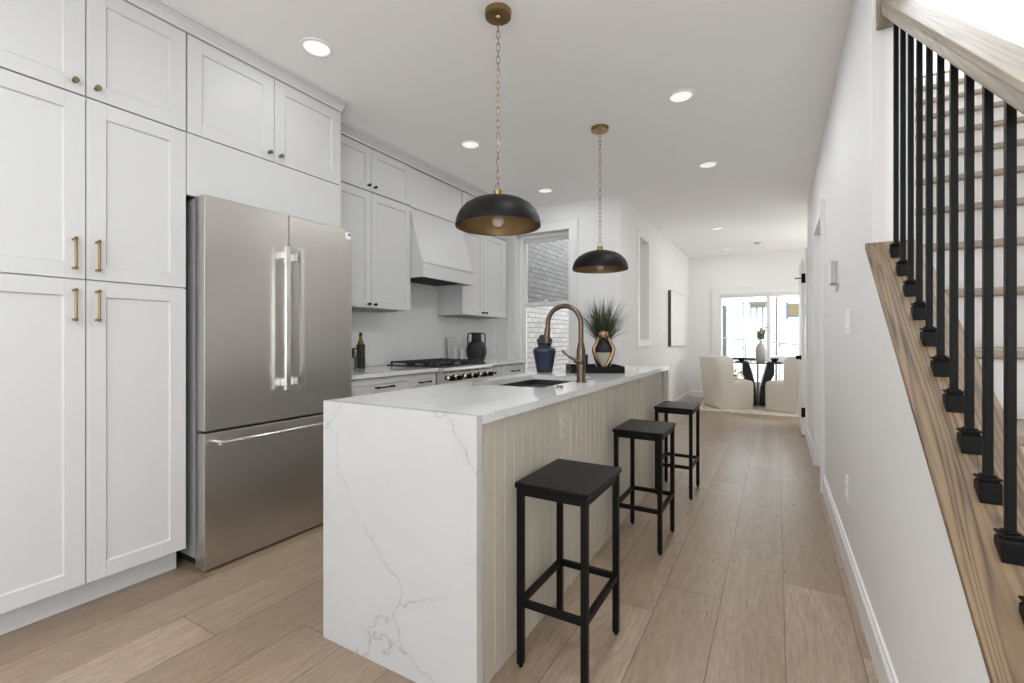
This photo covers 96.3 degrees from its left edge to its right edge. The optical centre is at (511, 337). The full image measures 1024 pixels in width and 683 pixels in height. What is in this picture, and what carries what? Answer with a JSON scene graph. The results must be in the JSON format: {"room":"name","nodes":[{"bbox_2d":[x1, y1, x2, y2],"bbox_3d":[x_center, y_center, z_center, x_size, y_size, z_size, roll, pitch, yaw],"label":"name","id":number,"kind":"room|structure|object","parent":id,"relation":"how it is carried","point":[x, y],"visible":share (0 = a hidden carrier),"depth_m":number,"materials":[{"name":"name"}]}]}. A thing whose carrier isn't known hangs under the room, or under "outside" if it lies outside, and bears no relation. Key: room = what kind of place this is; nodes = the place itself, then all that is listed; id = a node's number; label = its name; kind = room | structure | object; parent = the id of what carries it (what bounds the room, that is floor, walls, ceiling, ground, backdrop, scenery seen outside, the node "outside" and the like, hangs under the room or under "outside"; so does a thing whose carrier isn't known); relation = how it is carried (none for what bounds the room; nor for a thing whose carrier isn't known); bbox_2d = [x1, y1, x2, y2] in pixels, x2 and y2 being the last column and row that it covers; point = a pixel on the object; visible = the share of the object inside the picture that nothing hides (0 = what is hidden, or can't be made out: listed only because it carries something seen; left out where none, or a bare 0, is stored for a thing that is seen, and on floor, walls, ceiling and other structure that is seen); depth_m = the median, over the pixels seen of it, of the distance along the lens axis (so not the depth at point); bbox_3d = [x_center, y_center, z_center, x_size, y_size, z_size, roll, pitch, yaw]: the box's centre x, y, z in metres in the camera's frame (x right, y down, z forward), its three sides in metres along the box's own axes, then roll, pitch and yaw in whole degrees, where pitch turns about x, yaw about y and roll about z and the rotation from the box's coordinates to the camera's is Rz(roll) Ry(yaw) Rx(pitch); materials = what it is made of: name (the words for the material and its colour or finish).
{"room":"kitchen","nodes":[
{"label":"kitchen","id":0,"kind":"room"},
{"bbox_2d":[184,34,340,227],"bbox_3d":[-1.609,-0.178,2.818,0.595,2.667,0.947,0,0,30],"label":"upper cabinet","id":1,"kind":"object","parent":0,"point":[254,139],"visible":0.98,"depth_m":2.58,"materials":[{"name":"paint"}]},
{"bbox_2d":[186,195,494,367],"bbox_3d":[-2.478,-0.209,2.095,0.214,2.730,8.760,0,0,30],"label":"wall","id":2,"kind":"structure","parent":0,"point":[417,333],"depth_m":4.53,"materials":[{"name":"stone"}]},
{"bbox_2d":[0,0,185,131],"bbox_3d":[-2.037,-1.267,2.074,0.595,0.490,0.763,0,0,30],"label":"upper cabinet","id":3,"kind":"object","parent":2,"relation":"attached to","point":[117,54],"visible":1,"depth_m":1.99,"materials":[{"name":"paint"}]},
{"bbox_2d":[341,135,409,205],"bbox_3d":[-1.246,-1.327,3.689,0.355,0.343,0.920,0,0,30],"label":"upper cabinet","id":4,"kind":"object","parent":2,"relation":"attached to","point":[365,168],"visible":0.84,"depth_m":3.64,"materials":[{"name":"paint"}]},
{"bbox_2d":[341,182,409,312],"bbox_3d":[-1.246,-0.688,3.689,0.355,0.922,0.920,0,0,30],"label":"upper cabinet","id":5,"kind":"object","parent":2,"relation":"attached to","point":[379,226],"visible":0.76,"depth_m":3.70,"materials":[{"name":"paint"}]},
{"bbox_2d":[352,308,396,312],"bbox_3d":[-1.289,-0.233,3.714,0.200,0.011,0.800,0,0,30],"label":"light","id":6,"kind":"object","parent":5,"relation":"attached to","point":[353,309],"depth_m":3.81,"materials":[{"name":"grey plastic"}]},
{"bbox_2d":[341,119,488,196],"bbox_3d":[-0.815,-1.537,4.400,0.393,0.072,2.586,0,0,30],"label":"crown molding","id":7,"kind":"structure","parent":2,"relation":"attached to","point":[349,130],"depth_m":3.90,"materials":[{"name":"paint"}]},
{"bbox_2d":[409,167,473,287],"bbox_3d":[-0.775,-1.014,4.389,0.474,0.971,0.754,0,0,30],"label":"range hood","id":8,"kind":"object","parent":2,"relation":"attached to","point":[439,257],"visible":0.75,"depth_m":4.27,"materials":[{"name":"paint"}]},
{"bbox_2d":[438,231,505,318],"bbox_3d":[-0.416,-0.688,5.132,0.355,0.922,0.880,0,0,30],"label":"upper cabinet","id":9,"kind":"object","parent":2,"relation":"attached to","point":[486,298],"visible":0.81,"depth_m":4.98,"materials":[{"name":"paint"}]},
{"bbox_2d":[443,315,496,318],"bbox_3d":[-0.459,-0.233,5.156,0.200,0.011,0.760,0,0,30],"label":"light","id":10,"kind":"object","parent":9,"relation":"attached to","point":[457,316],"depth_m":5.08,"materials":[{"name":"grey plastic"}]},
{"bbox_2d":[461,191,505,240],"bbox_3d":[-0.416,-1.327,5.132,0.355,0.343,0.880,0,0,30],"label":"upper cabinet","id":11,"kind":"object","parent":2,"relation":"attached to","point":[465,197],"visible":0.16,"depth_m":4.75,"materials":[{"name":"paint"}]},
{"bbox_2d":[0,397,878,682],"bbox_3d":[0.722,1.216,3.029,4.830,0.120,13.570,0,0,30],"label":"floor","id":12,"kind":"structure","parent":0,"point":[750,583],"depth_m":1.93,"materials":[{"name":"brown wood"}]},
{"bbox_2d":[0,68,185,634],"bbox_3d":[-2.033,0.068,2.071,0.606,2.175,0.763,0,0,30],"label":"pantry cabinet","id":13,"kind":"object","parent":12,"relation":"on","point":[93,193],"visible":1,"depth_m":1.95,"materials":[{"name":"paint"}]},
{"bbox_2d":[176,194,351,570],"bbox_3d":[-1.528,0.225,2.774,0.723,1.861,0.900,0,0,30],"label":"refrigerator","id":14,"kind":"object","parent":12,"relation":"on","point":[269,293],"visible":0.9,"depth_m":2.46,"materials":[{"name":"grey metal"}]},
{"bbox_2d":[352,374,411,396],"bbox_3d":[-1.191,0.719,3.490,0.649,0.872,0.629,0,0,30],"label":"base cabinet","id":15,"kind":"object","parent":12,"relation":"on","point":[366,386],"visible":0.13,"depth_m":3.33,"materials":[{"name":"paint"}]},
{"bbox_2d":[352,366,437,379],"bbox_3d":[-1.124,0.266,3.618,0.638,0.030,0.919,0,0,30],"label":"countertop","id":16,"kind":"structure","parent":15,"relation":"on","point":[373,371],"depth_m":3.54,"materials":[{"name":"stone"}]},
{"bbox_2d":[352,347,356,369],"bbox_3d":[-1.268,0.151,3.617,0.108,0.199,0.087,0,0,30],"label":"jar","id":17,"kind":"object","parent":16,"relation":"on","point":[353,349],"visible":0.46,"depth_m":3.61,"materials":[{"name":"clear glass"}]},
{"bbox_2d":[356,333,364,368],"bbox_3d":[-1.240,0.103,3.760,0.052,0.295,0.052,0,0,30],"label":"oil bottle","id":18,"kind":"object","parent":16,"relation":"on","point":[360,358],"visible":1,"depth_m":3.74,"materials":[{"name":"green glass"}]},
{"bbox_2d":[411,372,435,387],"bbox_3d":[-0.962,0.719,3.889,0.649,0.872,0.286,0,0,30],"label":"base cabinet","id":19,"kind":"object","parent":12,"relation":"on","point":[429,378],"visible":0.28,"depth_m":3.73,"materials":[{"name":"paint"}]},
{"bbox_2d":[387,358,492,384],"bbox_3d":[-0.651,0.683,4.317,0.724,0.944,0.754,0,0,30],"label":"gas range","id":20,"kind":"object","parent":12,"relation":"on","point":[449,370],"visible":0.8,"depth_m":4.12,"materials":[{"name":"metal"}]},
{"bbox_2d":[387,362,485,367],"bbox_3d":[-0.699,0.251,4.345,0.595,0.018,0.746,0,0,30],"label":"cooktop","id":21,"kind":"object","parent":20,"relation":"in","point":[407,364],"depth_m":4.10,"materials":[{"name":"black metal"}]},
{"bbox_2d":[492,365,500,376],"bbox_3d":[-0.434,0.719,4.806,0.649,0.872,0.298,0,0,30],"label":"base cabinet","id":22,"kind":"object","parent":12,"relation":"on","point":[496,370],"visible":0.12,"depth_m":4.72,"materials":[{"name":"paint"}]},
{"bbox_2d":[500,363,525,375],"bbox_3d":[-0.223,0.719,5.174,0.649,0.872,0.544,0,0,30],"label":"base cabinet","id":23,"kind":"object","parent":12,"relation":"on","point":[509,369],"visible":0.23,"depth_m":5.01,"materials":[{"name":"paint"}]},
{"bbox_2d":[472,359,528,365],"bbox_3d":[-0.298,0.266,5.052,0.638,0.030,0.860,0,0,30],"label":"countertop","id":24,"kind":"structure","parent":23,"relation":"on","point":[495,362],"depth_m":4.96,"materials":[{"name":"stone"}]},
{"bbox_2d":[447,337,458,358],"bbox_3d":[-0.641,0.121,4.972,0.046,0.259,0.170,0,0,30],"label":"cutting board","id":25,"kind":"object","parent":24,"relation":"on","point":[451,341],"visible":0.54,"depth_m":4.94,"materials":[{"name":"stone"}]},
{"bbox_2d":[453,346,456,358],"bbox_3d":[-0.602,0.168,4.829,0.052,0.165,0.052,0,0,30],"label":"mill","id":26,"kind":"object","parent":24,"relation":"on","point":[454,347],"visible":0.77,"depth_m":4.81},
{"bbox_2d":[460,350,463,358],"bbox_3d":[-0.528,0.188,4.856,0.044,0.125,0.044,0,0,30],"label":"mill","id":27,"kind":"object","parent":24,"relation":"on","point":[461,351],"visible":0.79,"depth_m":4.84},
{"bbox_2d":[466,332,486,358],"bbox_3d":[-0.397,0.095,5.124,0.230,0.312,0.230,0,0,30],"label":"vase","id":28,"kind":"object","parent":24,"relation":"on","point":[476,343],"visible":0.86,"depth_m":5.06,"materials":[{"name":"grey ceramic"}]},
{"bbox_2d":[473,349,480,361],"bbox_3d":[-0.369,0.181,4.851,0.088,0.138,0.088,0,0,30],"label":"canister","id":29,"kind":"object","parent":24,"relation":"on","point":[476,353],"visible":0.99,"depth_m":4.81,"materials":[{"name":"grey ceramic"}]},
{"bbox_2d":[515,458,620,682],"bbox_3d":[0.219,0.831,1.703,0.273,0.650,0.372,0,0,30],"label":"bar stool","id":30,"kind":"object","parent":12,"relation":"on","point":[560,481],"visible":1,"depth_m":1.61,"materials":[{"name":"black metal"}]},
{"bbox_2d":[482,371,665,682],"bbox_3d":[0.295,0.714,2.872,0.723,0.882,2.866,0,0,30],"label":"kitchen island","id":31,"kind":"object","parent":12,"relation":"on","point":[579,428],"visible":0.3,"depth_m":1.89,"materials":[{"name":"beige paint"}]},
{"bbox_2d":[323,365,668,682],"bbox_3d":[0.312,0.699,2.862,0.715,0.913,2.928,0,0,30],"label":"island countertop","id":32,"kind":"structure","parent":31,"relation":"on","point":[402,469],"depth_m":1.59,"materials":[{"name":"stone"}]},
{"bbox_2d":[502,379,571,387],"bbox_3d":[0.143,0.382,2.629,0.437,0.218,0.732,0,0,30],"label":"sink","id":33,"kind":"object","parent":32,"relation":"in","point":[537,383],"visible":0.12,"depth_m":2.95,"materials":[{"name":"metal"}]},
{"bbox_2d":[533,335,555,372],"bbox_3d":[0.230,0.108,3.237,0.164,0.266,0.164,0,0,30],"label":"urn","id":34,"kind":"object","parent":32,"relation":"on","point":[544,354],"visible":0.83,"depth_m":3.18,"materials":[{"name":"blue ceramic"}]},
{"bbox_2d":[544,304,586,382],"bbox_3d":[0.293,0.024,2.564,0.256,0.434,0.063,0,0,30],"label":"faucet","id":35,"kind":"object","parent":32,"relation":"on","point":[579,360],"visible":1,"depth_m":2.51,"materials":[{"name":"brown metal"}]},
{"bbox_2d":[566,364,624,372],"bbox_3d":[0.586,0.218,3.284,0.366,0.046,0.310,0,0,0],"label":"tray","id":36,"kind":"object","parent":32,"relation":"on","point":[572,368],"visible":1,"depth_m":3.13,"materials":[{"name":"black metal"}]},
{"bbox_2d":[585,354,587,366],"bbox_3d":[0.519,0.171,3.232,0.024,0.125,0.024,0,0,30],"label":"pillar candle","id":37,"kind":"object","parent":36,"relation":"on","point":[586,355],"visible":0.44,"depth_m":3.22,"materials":[{"name":"black wax"}]},
{"bbox_2d":[569,294,635,366],"bbox_3d":[0.688,-0.046,3.409,0.629,0.559,0.634,0,0,-36],"label":"potted grass","id":38,"kind":"object","parent":36,"relation":"on","point":[600,321],"depth_m":3.32,"materials":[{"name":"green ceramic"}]},
{"bbox_2d":[594,341,610,366],"bbox_3d":[0.672,0.126,3.385,0.132,0.215,0.132,0,0,30],"label":"pot","id":39,"kind":"object","parent":38,"relation":"on","point":[603,357],"depth_m":3.33,"materials":[{"name":"beige ceramic"}]},
{"bbox_2d":[592,329,614,366],"bbox_3d":[0.650,0.086,3.251,0.149,0.295,0.103,0,0,30],"label":"figurine","id":40,"kind":"object","parent":36,"relation":"on","point":[603,347],"visible":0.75,"depth_m":3.24,"materials":[{"name":"gold metal"}]},
{"bbox_2d":[559,412,565,439],"bbox_3d":[0.229,0.396,2.066,0.006,0.116,0.072,0,0,30],"label":"outlet plate","id":41,"kind":"object","parent":31,"relation":"attached to","point":[562,415],"depth_m":2.05,"materials":[{"name":"beige plastic"}]},
{"bbox_2d":[562,417,564,435],"bbox_3d":[0.233,0.396,2.064,0.002,0.082,0.036,0,0,30],"label":"receptacle","id":42,"kind":"object","parent":31,"relation":"attached to","point":[563,418],"depth_m":2.06,"materials":[{"name":"beige plastic"}]},
{"bbox_2d":[612,419,675,555],"bbox_3d":[0.769,0.831,2.650,0.273,0.650,0.372,0,0,30],"label":"bar stool","id":43,"kind":"object","parent":12,"relation":"on","point":[633,429],"visible":0.88,"depth_m":2.56,"materials":[{"name":"black metal"}]},
{"bbox_2d":[654,401,699,499],"bbox_3d":[1.258,0.831,3.481,0.273,0.650,0.372,0,0,30],"label":"bar stool","id":44,"kind":"object","parent":12,"relation":"on","point":[666,407],"visible":0.86,"depth_m":3.39,"materials":[{"name":"black wood"}]},
{"bbox_2d":[700,400,798,416],"bbox_3d":[4.266,1.142,7.473,2.276,0.024,1.514,0,0,30],"label":"area rug","id":45,"kind":"object","parent":12,"relation":"on","point":[757,409],"visible":0.21,"depth_m":7.18,"materials":[{"name":"fabric"}]},
{"bbox_2d":[699,355,753,408],"bbox_3d":[3.537,0.709,7.616,0.707,0.840,0.607,0,0,0],"label":"dining chair","id":46,"kind":"object","parent":45,"relation":"on","point":[721,390],"visible":1,"depth_m":7.32,"materials":[{"name":"beige fabric"}]},
{"bbox_2d":[734,360,783,405],"bbox_3d":[4.158,0.763,7.760,1.014,0.730,1.014,0,0,30],"label":"dining table","id":47,"kind":"object","parent":45,"relation":"on","point":[768,373],"visible":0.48,"depth_m":7.67,"materials":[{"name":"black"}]},
{"bbox_2d":[755,327,767,361],"bbox_3d":[4.168,0.105,7.660,0.187,0.585,0.163,0,0,30],"label":"flower vase","id":48,"kind":"object","parent":47,"relation":"on","point":[760,351],"visible":1,"depth_m":7.62,"materials":[{"name":"grey ceramic"}]},
{"bbox_2d":[765,357,798,413],"bbox_3d":[4.412,0.709,7.114,0.607,0.840,0.707,0,0,-24],"label":"dining chair","id":49,"kind":"object","parent":45,"relation":"on","point":[780,395],"visible":0.4,"depth_m":6.95,"materials":[{"name":"beige fabric"}]},
{"bbox_2d":[915,71,1023,452],"bbox_3d":[1.957,-0.344,1.628,0.884,2.997,3.836,0,0,30],"label":"staircase","id":50,"kind":"structure","parent":12,"relation":"on","point":[998,103],"depth_m":1.83,"materials":[{"name":"paint"}]},
{"bbox_2d":[123,0,853,257],"bbox_3d":[0.250,-1.714,3.300,3.740,0.280,13.570,0,0,30],"label":"ceiling","id":51,"kind":"structure","parent":0,"point":[419,77],"depth_m":2.92,"materials":[{"name":"paint"}]},
{"bbox_2d":[124,0,346,112],"bbox_3d":[-1.544,-1.542,2.329,0.060,0.061,1.696,0,0,30],"label":"crown molding","id":52,"kind":"structure","parent":51,"relation":"attached to","point":[163,10],"depth_m":2.44,"materials":[{"name":"paint"}]},
{"bbox_2d":[299,37,333,57],"bbox_3d":[-1.057,-1.569,2.483,0.172,0.008,0.172,0,0,30],"label":"recessed light","id":53,"kind":"object","parent":51,"relation":"in","point":[316,47],"visible":1,"depth_m":2.48,"materials":[{"name":"white plastic"}]},
{"bbox_2d":[460,140,480,148],"bbox_3d":[-0.337,-1.569,3.725,0.172,0.008,0.172,0,0,30],"label":"recessed light","id":54,"kind":"object","parent":51,"relation":"in","point":[468,144],"visible":1,"depth_m":3.72,"materials":[{"name":"white plastic"}]},
{"bbox_2d":[455,2,540,235],"bbox_3d":[-0.067,-1.054,2.213,0.410,1.037,0.410,0,0,30],"label":"pendant lamp","id":55,"kind":"object","parent":51,"relation":"hanging from","point":[498,213],"visible":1,"depth_m":2.19,"materials":[{"name":"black metal"}]},
{"bbox_2d":[537,188,552,192],"bbox_3d":[0.354,-1.569,4.885,0.172,0.008,0.172,0,0,30],"label":"recessed light","id":56,"kind":"object","parent":51,"relation":"in","point":[541,190],"visible":1,"depth_m":4.88,"materials":[{"name":"white plastic"}]},
{"bbox_2d":[572,124,627,273],"bbox_3d":[0.659,-1.042,3.434,0.410,1.063,0.410,0,0,30],"label":"pendant lamp","id":57,"kind":"object","parent":51,"relation":"hanging from","point":[598,261],"visible":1,"depth_m":3.35,"materials":[{"name":"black metal"}]},
{"bbox_2d":[667,89,694,102],"bbox_3d":[1.098,-1.569,2.980,0.172,0.008,0.172,0,0,30],"label":"recessed light","id":58,"kind":"object","parent":51,"relation":"in","point":[681,95],"visible":1,"depth_m":2.97,"materials":[{"name":"white plastic"}]},
{"bbox_2d":[698,161,717,167],"bbox_3d":[1.776,-1.569,4.158,0.172,0.008,0.172,0,0,30],"label":"recessed light","id":59,"kind":"object","parent":51,"relation":"in","point":[708,164],"visible":1,"depth_m":4.15,"materials":[{"name":"white plastic"}]},
{"bbox_2d":[711,227,723,229],"bbox_3d":[2.944,-1.569,6.578,0.172,0.008,0.172,0,0,30],"label":"recessed light","id":60,"kind":"object","parent":51,"relation":"in","point":[714,228],"visible":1,"depth_m":6.58,"materials":[{"name":"white plastic"}]},
{"bbox_2d":[495,195,624,364],"bbox_3d":[0.451,-0.209,5.579,1.815,2.730,0.200,0,0,30],"label":"wall","id":61,"kind":"structure","parent":0,"point":[602,286],"depth_m":5.19,"materials":[{"name":"paint"}]},
{"bbox_2d":[507,218,577,363],"bbox_3d":[0.350,-0.372,5.505,0.939,2.017,0.028,0,0,30],"label":"window back trim","id":62,"kind":"structure","parent":61,"relation":"in","point":[571,224],"depth_m":5.41,"materials":[{"name":"paint"}]},
{"bbox_2d":[520,231,568,372],"bbox_3d":[0.432,-0.366,5.647,0.715,1.805,0.090,0,0,30],"label":"window","id":63,"kind":"structure","parent":61,"relation":"in","point":[524,241],"depth_m":5.77,"materials":[{"name":"paint"}]},
{"bbox_2d":[625,200,688,400],"bbox_3d":[2.278,-0.209,7.186,0.250,2.730,4.410,0,0,30],"label":"wall","id":64,"kind":"structure","parent":0,"point":[669,264],"depth_m":6.52,"materials":[{"name":"paint"}]},
{"bbox_2d":[637,228,650,346],"bbox_3d":[1.700,-0.622,5.910,0.020,1.465,0.640,0,0,30],"label":"window","id":65,"kind":"structure","parent":64,"relation":"in","point":[640,234],"depth_m":5.99,"materials":[{"name":"paint"}]},
{"bbox_2d":[668,290,685,346],"bbox_3d":[2.830,-0.311,7.844,0.046,0.895,1.340,0,0,30],"label":"canvas","id":66,"kind":"object","parent":64,"relation":"attached to","point":[676,301],"visible":1,"depth_m":7.64},
{"bbox_2d":[673,391,689,401],"bbox_3d":[2.346,1.096,7.038,0.016,0.120,4.600,0,0,30],"label":"baseboard","id":67,"kind":"structure","parent":64,"relation":"attached to","point":[686,395],"depth_m":8.40,"materials":[{"name":"paint"}]},
{"bbox_2d":[689,249,804,394],"bbox_3d":[4.735,-0.209,8.432,3.265,2.730,0.200,0,0,30],"label":"wall","id":68,"kind":"structure","parent":0,"point":[771,267],"depth_m":8.80,"materials":[{"name":"paint"}]},
{"bbox_2d":[690,390,703,397],"bbox_3d":[3.647,1.091,8.933,0.340,0.130,0.016,0,0,30],"label":"baseboard","id":69,"kind":"structure","parent":68,"relation":"attached to","point":[693,393],"depth_m":8.95,"materials":[{"name":"paint"}]},
{"bbox_2d":[712,284,798,390],"bbox_3d":[4.699,0.013,8.390,1.899,1.937,0.148,0,0,30],"label":"window","id":70,"kind":"structure","parent":68,"relation":"in","point":[767,295],"depth_m":8.53,"materials":[{"name":"paint"}]},
{"bbox_2d":[807,0,989,682],"bbox_3d":[2.314,-0.209,2.372,1.015,2.730,6.180,0,0,30],"label":"wall","id":71,"kind":"structure","parent":0,"point":[853,172],"depth_m":1.73,"materials":[{"name":"paint"}]},
{"bbox_2d":[795,258,804,434],"bbox_3d":[3.591,0.100,5.741,0.102,2.088,0.786,0,0,30],"label":"door","id":72,"kind":"structure","parent":71,"relation":"in","point":[801,356],"depth_m":5.41,"materials":[{"name":"paint"}]},
{"bbox_2d":[805,248,807,437],"bbox_3d":[3.462,0.056,5.277,0.144,2.200,0.042,0,0,30],"label":"trim","id":73,"kind":"structure","parent":71,"relation":"attached to","point":[806,249],"depth_m":5.29,"materials":[{"name":"paint"}]},
{"bbox_2d":[806,427,812,459],"bbox_3d":[3.099,1.089,4.770,0.016,0.135,1.200,0,0,30],"label":"baseboard","id":74,"kind":"structure","parent":71,"relation":"attached to","point":[808,436],"depth_m":4.72,"materials":[{"name":"paint"}]},
{"bbox_2d":[813,198,824,492],"bbox_3d":[2.556,0.056,3.836,0.027,2.200,0.960,0,0,30],"label":"doorway","id":75,"kind":"structure","parent":71,"relation":"in","point":[820,216],"depth_m":3.42,"materials":[{"name":"paint"}]},
{"bbox_2d":[829,260,838,285],"bbox_3d":[1.913,-0.384,2.730,0.037,0.140,0.140,0,0,30],"label":"thermostat","id":76,"kind":"object","parent":71,"relation":"attached to","point":[834,265],"visible":1,"depth_m":2.68,"materials":[{"name":"white plastic"}]},
{"bbox_2d":[845,475,848,501],"bbox_3d":[1.696,0.761,2.326,0.011,0.120,0.075,0,0,30],"label":"wall outlet","id":77,"kind":"object","parent":71,"relation":"attached to","point":[846,476],"visible":1,"depth_m":2.31,"materials":[{"name":"white plastic"}]},
{"bbox_2d":[845,309,849,334],"bbox_3d":[1.683,-0.080,2.304,0.011,0.125,0.100,0,0,30],"label":"light switch","id":78,"kind":"object","parent":71,"relation":"attached to","point":[847,317],"visible":1,"depth_m":2.27,"materials":[{"name":"white plastic"}]},
{"bbox_2d":[822,475,898,682],"bbox_3d":[1.369,1.089,1.762,0.016,0.135,3.820,0,0,30],"label":"baseboard","id":79,"kind":"structure","parent":71,"relation":"attached to","point":[883,666],"depth_m":1.85,"materials":[{"name":"paint"}]},
{"bbox_2d":[865,239,1023,682],"bbox_3d":[0.911,0.407,0.834,0.162,1.535,2.014,0,0,30],"label":"stair stringer","id":80,"kind":"object","parent":71,"relation":"attached to","point":[992,587],"visible":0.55,"depth_m":0.96,"materials":[{"name":"brown wood"}]},
{"bbox_2d":[876,0,1023,623],"bbox_3d":[1.012,-0.369,1.023,0.082,2.010,1.584,0,0,30],"label":"stair railing","id":81,"kind":"object","parent":80,"relation":"on","point":[996,63],"visible":1,"depth_m":1.02,"materials":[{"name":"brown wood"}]},
{"bbox_2d":[915,0,924,76],"bbox_3d":[3.830,-2.999,5.007,1.015,2.290,0.100,0,0,30],"label":"wall","id":82,"kind":"structure","parent":0,"point":[920,1],"depth_m":4.72,"materials":[{"name":"paint"}]},
{"bbox_2d":[925,0,1023,347],"bbox_3d":[2.728,-1.494,1.874,0.200,5.300,13.170,0,0,30],"label":"wall","id":83,"kind":"structure","parent":0,"point":[1004,19],"depth_m":3.28,"materials":[{"name":"paint"}]},
{"label":"outside","id":84,"kind":"structure","parent":0,"visible":0},
{"bbox_2d":[738,375,783,380],"bbox_3d":[11.263,1.481,19.570,28.000,0.050,34.840,0,0,30],"label":"ground","id":85,"kind":"structure","parent":84,"point":[739,376],"depth_m":16.49,"materials":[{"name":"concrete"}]},
{"bbox_2d":[527,239,568,371],"bbox_3d":[1.406,-1.294,8.658,0.300,5.500,5.990,0,0,30],"label":"brick wall","id":86,"kind":"structure","parent":85,"relation":"on","point":[548,262],"depth_m":6.89,"materials":[{"name":"white brick"}]},
{"bbox_2d":[724,298,754,378],"bbox_3d":[5.262,-0.194,10.648,0.903,3.300,0.719,0,0,30],"label":"bare tree","id":87,"kind":"object","parent":85,"relation":"on","point":[743,298],"visible":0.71,"depth_m":10.90,"materials":[{"name":"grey plant"}]},
{"bbox_2d":[734,368,754,378],"bbox_3d":[4.824,1.046,9.909,0.766,0.813,0.498,0,0,30],"label":"shrub","id":88,"kind":"object","parent":85,"relation":"on","point":[735,370],"visible":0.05,"depth_m":9.88,"materials":[{"name":"green plant"}]},
{"bbox_2d":[722,296,798,376],"bbox_3d":[10.787,-2.194,18.742,18.000,7.300,4.750,0,0,30],"label":"building","id":89,"kind":"structure","parent":85,"relation":"on","point":[755,313],"depth_m":17.62,"materials":[{"name":"white"}]},
{"bbox_2d":[722,337,798,371],"bbox_3d":[4.971,0.695,9.138,3.302,1.523,0.026,0,0,30],"label":"fence","id":90,"kind":"object","parent":85,"relation":"on","point":[722,337],"visible":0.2,"depth_m":9.18,"materials":[{"name":"grey"}]},
{"bbox_2d":[722,303,798,306],"bbox_3d":[6.268,0.156,11.392,5.600,2.600,0.100,0,0,30],"label":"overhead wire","id":91,"kind":"object","parent":85,"relation":"on","point":[722,303],"visible":0.05,"depth_m":11.42,"materials":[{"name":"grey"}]},
{"bbox_2d":[763,297,798,379],"bbox_3d":[6.375,-0.494,10.432,1.208,3.900,0.550,0,0,35],"label":"bare tree","id":92,"kind":"object","parent":85,"relation":"on","point":[776,338],"visible":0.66,"depth_m":10.75,"materials":[{"name":"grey plant"}]},
{"bbox_2d":[786,302,798,318],"bbox_3d":[7.587,0.261,11.804,0.925,2.390,0.070,0,0,30],"label":"sign","id":93,"kind":"object","parent":85,"relation":"on","point":[790,311],"visible":0.3,"depth_m":11.95,"materials":[{"name":"yellow"}]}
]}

